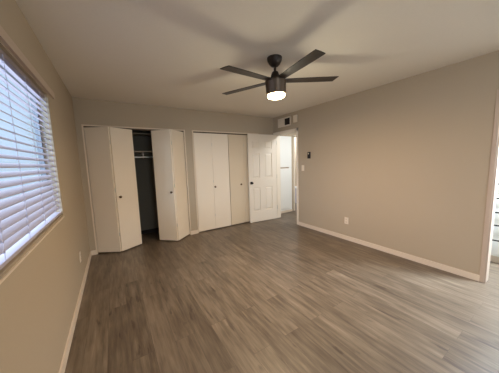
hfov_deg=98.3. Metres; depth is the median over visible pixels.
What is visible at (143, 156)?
closet rod
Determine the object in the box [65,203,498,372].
floor
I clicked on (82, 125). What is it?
trim
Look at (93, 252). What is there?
baseboard
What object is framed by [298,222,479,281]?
baseboard
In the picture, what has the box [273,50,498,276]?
wall
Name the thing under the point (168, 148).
door
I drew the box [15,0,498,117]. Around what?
ceiling
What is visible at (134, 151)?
closet shelf
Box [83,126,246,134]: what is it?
door track
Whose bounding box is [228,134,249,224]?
door
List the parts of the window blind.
ladder cord, ladder cord, rail, ladder cord, ladder cord, ladder cord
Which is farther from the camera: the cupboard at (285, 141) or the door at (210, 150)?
the cupboard at (285, 141)
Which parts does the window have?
frame, head trim, sill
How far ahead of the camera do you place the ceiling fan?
2.11 m
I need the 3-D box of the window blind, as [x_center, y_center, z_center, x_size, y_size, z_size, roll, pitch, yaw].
[-1.243,-0.194,1.100,0.054,1.034,1.840,-6,8,-32]
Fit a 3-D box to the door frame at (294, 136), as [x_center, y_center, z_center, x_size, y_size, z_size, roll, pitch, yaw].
[1.539,-0.398,6.247,0.805,2.100,0.115,-6,8,-32]
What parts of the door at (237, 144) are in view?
panel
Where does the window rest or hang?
in the wall at (38, 299)
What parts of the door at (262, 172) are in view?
raised panel, raised panel, raised panel, raised panel, raised panel, raised panel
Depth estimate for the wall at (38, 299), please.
1.51 m
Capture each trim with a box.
[81,124,190,253]
[192,130,255,232]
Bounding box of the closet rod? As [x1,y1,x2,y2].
[134,152,152,157]
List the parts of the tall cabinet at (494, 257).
drawer, drawer, drawer, drawer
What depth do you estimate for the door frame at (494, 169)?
2.29 m
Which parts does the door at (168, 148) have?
panel, panel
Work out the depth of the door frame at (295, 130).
5.19 m
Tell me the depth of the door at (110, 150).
3.46 m
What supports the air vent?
in the wall at (406, 161)
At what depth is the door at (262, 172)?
5.02 m
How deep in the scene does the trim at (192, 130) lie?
4.30 m
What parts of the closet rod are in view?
rod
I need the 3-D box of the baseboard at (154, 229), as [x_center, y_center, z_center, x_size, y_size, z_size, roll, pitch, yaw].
[-2.206,0.945,4.456,1.656,0.070,0.013,-6,8,-32]
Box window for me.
[0,25,63,283]
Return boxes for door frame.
[273,128,298,223]
[293,135,295,210]
[479,89,498,282]
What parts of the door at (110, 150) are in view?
panel, panel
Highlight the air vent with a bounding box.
[278,116,290,127]
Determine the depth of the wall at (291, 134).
6.03 m
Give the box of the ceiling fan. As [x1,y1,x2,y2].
[220,49,338,99]
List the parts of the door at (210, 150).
panel, panel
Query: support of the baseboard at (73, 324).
attached to the wall at (38, 299)
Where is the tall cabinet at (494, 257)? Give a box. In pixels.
[490,177,498,262]
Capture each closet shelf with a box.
[132,133,150,135]
[134,151,152,152]
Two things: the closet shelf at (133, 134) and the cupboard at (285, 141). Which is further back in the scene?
the cupboard at (285, 141)
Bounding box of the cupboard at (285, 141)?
[280,136,291,210]
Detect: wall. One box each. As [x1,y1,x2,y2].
[0,0,89,372]
[72,97,273,250]
[132,130,158,230]
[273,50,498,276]
[280,133,296,210]
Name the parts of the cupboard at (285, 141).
door, door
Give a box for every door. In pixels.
[84,127,141,251]
[151,129,189,240]
[193,133,230,231]
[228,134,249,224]
[247,134,277,222]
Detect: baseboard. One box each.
[59,251,91,372]
[91,230,197,254]
[141,228,158,233]
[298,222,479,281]
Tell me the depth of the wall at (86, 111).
3.84 m
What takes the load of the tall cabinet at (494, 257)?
on the floor
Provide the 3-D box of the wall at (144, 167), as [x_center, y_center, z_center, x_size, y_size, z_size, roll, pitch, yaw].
[-1.175,-0.311,4.722,3.896,2.440,0.670,-6,8,-32]
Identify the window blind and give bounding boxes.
[0,48,60,269]
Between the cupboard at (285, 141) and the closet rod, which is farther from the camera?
the cupboard at (285, 141)

